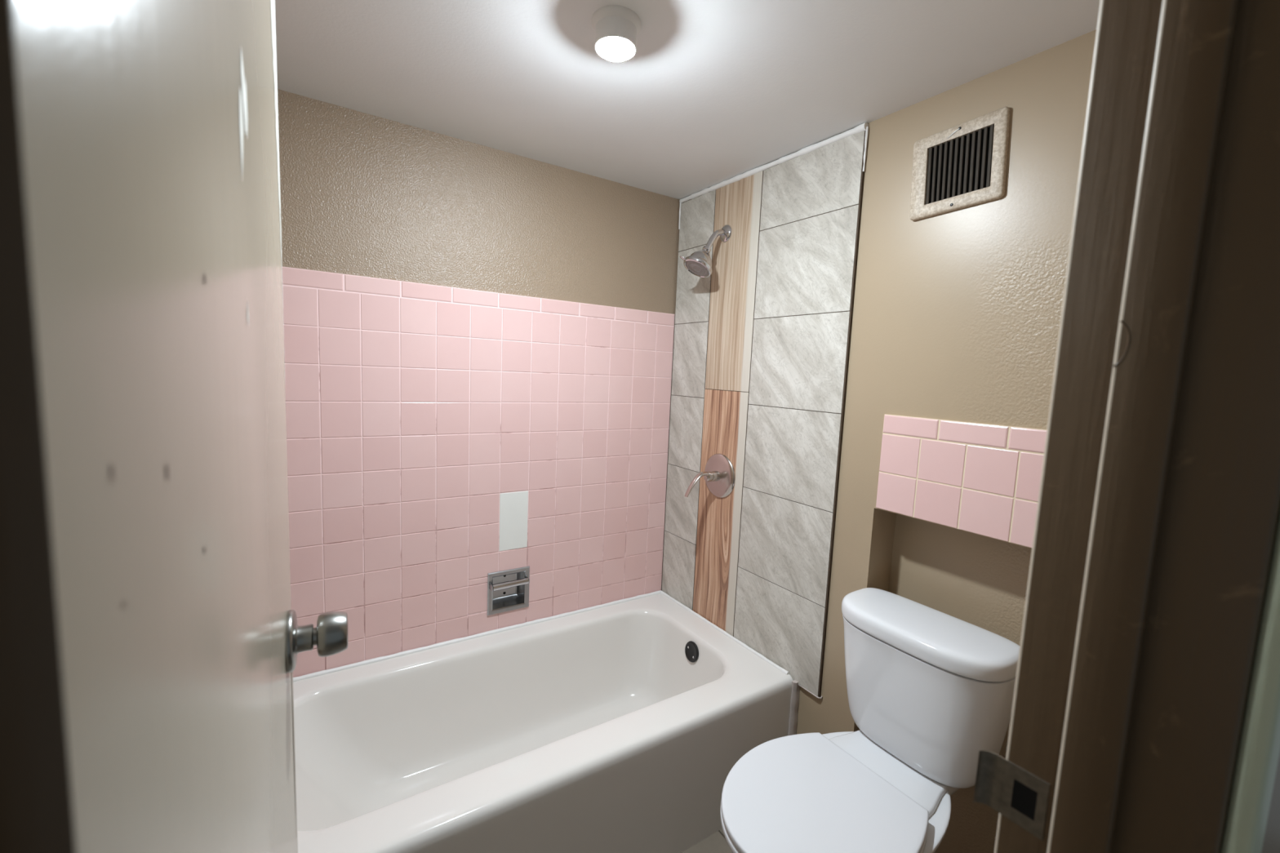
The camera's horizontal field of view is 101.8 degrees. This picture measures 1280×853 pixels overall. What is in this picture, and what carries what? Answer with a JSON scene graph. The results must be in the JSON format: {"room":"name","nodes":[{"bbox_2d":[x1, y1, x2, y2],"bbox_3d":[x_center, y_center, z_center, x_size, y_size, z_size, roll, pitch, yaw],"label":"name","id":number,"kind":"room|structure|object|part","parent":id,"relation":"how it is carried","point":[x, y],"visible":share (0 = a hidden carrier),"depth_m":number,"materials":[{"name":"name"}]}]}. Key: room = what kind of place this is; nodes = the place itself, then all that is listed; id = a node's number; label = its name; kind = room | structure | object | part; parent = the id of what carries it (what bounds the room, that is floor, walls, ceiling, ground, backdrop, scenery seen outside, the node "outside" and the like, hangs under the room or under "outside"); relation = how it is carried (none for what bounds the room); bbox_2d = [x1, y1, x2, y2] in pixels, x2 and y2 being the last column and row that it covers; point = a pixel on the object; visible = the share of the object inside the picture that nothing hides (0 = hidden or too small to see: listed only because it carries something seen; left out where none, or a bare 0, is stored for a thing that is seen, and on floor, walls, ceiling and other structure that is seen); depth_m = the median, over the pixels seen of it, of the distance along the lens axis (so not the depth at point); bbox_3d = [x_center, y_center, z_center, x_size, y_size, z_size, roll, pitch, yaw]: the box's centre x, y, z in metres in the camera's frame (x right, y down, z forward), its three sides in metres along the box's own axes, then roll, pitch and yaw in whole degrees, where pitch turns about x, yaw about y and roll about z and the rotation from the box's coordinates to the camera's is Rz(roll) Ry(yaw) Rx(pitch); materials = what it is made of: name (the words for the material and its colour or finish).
{"room":"bathroom","nodes":[
{"label":"bathroom","id":0,"kind":"room"},
{"bbox_2d":[277,88,679,677],"bbox_3d":[-0.529,0.106,1.916,1.766,2.103,0.121,-1,7,-33],"label":"wall","id":1,"kind":"structure","parent":0,"point":[479,340],"depth_m":1.76,"materials":[{"name":"pink tile"}]},
{"bbox_2d":[487,565,529,615],"bbox_3d":[-0.496,0.609,1.947,0.159,0.160,0.089,-1,7,-33],"label":"toilet paper holder","id":2,"kind":"object","parent":1,"relation":"attached to","point":[508,590],"visible":1,"depth_m":1.96,"materials":[{"name":"metal"}]},
{"bbox_3d":[-0.538,0.582,1.882,0.006,0.022,0.028,-1,7,-33],"label":"roller post","id":3,"kind":"part","parent":2,"relation":"part of","materials":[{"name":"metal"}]},
{"bbox_3d":[-0.466,0.348,1.920,0.107,0.216,0.002,-1,7,-33],"label":"white filler panel","id":4,"kind":"part","parent":1,"relation":"part of","materials":[{"name":"white tile"}]},
{"bbox_2d":[275,0,1100,199],"bbox_3d":[0.168,-0.784,0.348,4.400,0.050,3.350,-1,7,-33],"label":"ceiling","id":5,"kind":"structure","parent":0,"point":[711,92],"depth_m":1.24,"materials":[{"name":"paint"}]},
{"bbox_2d":[591,4,640,62],"bbox_3d":[-0.051,-0.813,1.092,0.104,0.066,0.104,-1,7,-33],"label":"ceiling lamp","id":6,"kind":"object","parent":5,"relation":"attached to","point":[616,28],"visible":1,"depth_m":1.06,"materials":[{"name":"white plastic"}]},
{"bbox_2d":[596,36,634,62],"bbox_3d":[-0.052,-0.793,1.094,0.079,0.028,0.079,-1,7,-33],"label":"diffuser","id":7,"kind":"object","parent":6,"relation":"attached to","point":[616,49],"depth_m":1.08,"materials":[{"name":"white glass"}]},
{"bbox_2d":[681,828,732,852],"bbox_3d":[0.076,1.355,0.571,4.400,0.050,3.350,-1,7,-33],"label":"floor","id":8,"kind":"structure","parent":0,"point":[716,842],"depth_m":1.53,"materials":[{"name":"tile"}]},
{"bbox_2d":[293,590,799,852],"bbox_3d":[-0.335,0.996,1.623,1.536,0.412,0.774,-1,7,-33],"label":"bathtub","id":9,"kind":"object","parent":8,"relation":"on","point":[621,726],"visible":0.81,"depth_m":1.60,"materials":[{"name":"white ceramic"}]},
{"bbox_2d":[720,587,1019,852],"bbox_3d":[0.480,0.879,1.194,0.690,0.802,0.408,-1,7,-33],"label":"toilet","id":10,"kind":"object","parent":8,"relation":"on","point":[930,690],"visible":0.93,"depth_m":1.17,"materials":[{"name":"white ceramic"}]},
{"bbox_3d":[0.366,0.832,1.113,0.411,0.018,0.374,-1,7,-33],"label":"seat","id":11,"kind":"part","parent":10,"relation":"part of","materials":[{"name":"white plastic"}]},
{"bbox_3d":[0.367,0.814,1.111,0.409,0.016,0.372,-1,7,-33],"label":"seat lid","id":12,"kind":"part","parent":10,"relation":"part of","materials":[{"name":"white plastic"}]},
{"bbox_3d":[0.447,1.058,1.196,0.613,0.442,0.361,-1,7,-33],"label":"bowl","id":13,"kind":"part","parent":10,"relation":"part of","materials":[{"name":"white ceramic"}]},
{"bbox_3d":[0.689,0.678,1.305,0.207,0.303,0.399,-1,7,-33],"label":"tank","id":14,"kind":"part","parent":10,"relation":"part of","materials":[{"name":"white ceramic"}]},
{"bbox_3d":[0.696,0.499,1.286,0.212,0.047,0.407,-1,7,-33],"label":"tank lid","id":15,"kind":"part","parent":10,"relation":"part of","materials":[{"name":"white ceramic"}]},
{"bbox_2d":[662,29,1097,852],"bbox_3d":[0.625,0.184,1.641,0.159,2.104,1.815,-1,7,-33],"label":"wall","id":16,"kind":"structure","parent":0,"point":[874,382],"depth_m":1.49,"materials":[{"name":"paint"}]},
{"bbox_2d":[680,224,732,277],"bbox_3d":[0.240,-0.650,1.899,0.187,0.203,0.112,-1,7,-33],"label":"shower","id":17,"kind":"object","parent":16,"relation":"attached to","point":[699,263],"visible":1,"depth_m":1.89,"materials":[{"name":"silver metal"}]},
{"bbox_3d":[0.279,-0.687,1.918,0.098,0.088,0.021,-1,7,-33],"label":"arm","id":18,"kind":"part","parent":17,"relation":"part of","materials":[{"name":"silver metal"}]},
{"bbox_2d":[684,453,735,497],"bbox_3d":[0.241,0.191,1.955,0.160,0.171,0.171,-1,7,-33],"label":"shower valve","id":19,"kind":"object","parent":16,"relation":"attached to","point":[719,476],"visible":1,"depth_m":1.96,"materials":[{"name":"silver metal"}]},
{"bbox_3d":[0.220,0.216,1.944,0.112,0.091,0.032,-1,7,-33],"label":"lever","id":20,"kind":"part","parent":19,"relation":"part of","materials":[{"name":"silver metal"}]},
{"bbox_3d":[0.542,0.847,1.673,0.013,0.011,0.104,-1,7,-33],"label":"tile edge trim","id":21,"kind":"part","parent":16,"relation":"part of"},
{"bbox_2d":[909,106,1010,221],"bbox_3d":[0.769,-0.630,1.266,0.016,0.207,0.224,-1,7,-33],"label":"air vent","id":22,"kind":"object","parent":16,"relation":"in","point":[963,165],"visible":1,"depth_m":1.25,"materials":[{"name":"metal"}]},
{"bbox_2d":[1261,753,1279,852],"bbox_3d":[0.252,0.302,0.354,4.100,2.103,0.141,-1,7,-33],"label":"wall","id":23,"kind":"structure","parent":0,"point":[1271,844],"depth_m":0.65,"materials":[{"name":"paint"}]},
{"bbox_2d":[0,0,348,852],"bbox_3d":[-0.320,0.300,0.468,0.106,2.010,0.674,-1,7,-30],"label":"door","id":24,"kind":"structure","parent":23,"relation":"in","point":[152,639],"depth_m":0.20,"materials":[{"name":"paint"}]},
{"bbox_3d":[-0.427,0.287,0.722,0.038,0.058,0.058,-1,7,-30],"label":"knob","id":25,"kind":"part","parent":24,"relation":"part of","materials":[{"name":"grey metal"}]},
{"bbox_2d":[973,0,1279,852],"bbox_3d":[0.425,0.299,0.469,0.083,2.100,0.176,-1,7,-33],"label":"door frame","id":26,"kind":"structure","parent":23,"relation":"attached to","point":[1158,504],"depth_m":0.41,"materials":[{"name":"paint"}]},
{"bbox_3d":[0.364,0.358,0.510,0.009,0.057,0.057,-3,8,-43],"label":"strike plate","id":27,"kind":"part","parent":26,"relation":"part of","materials":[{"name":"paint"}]}
]}

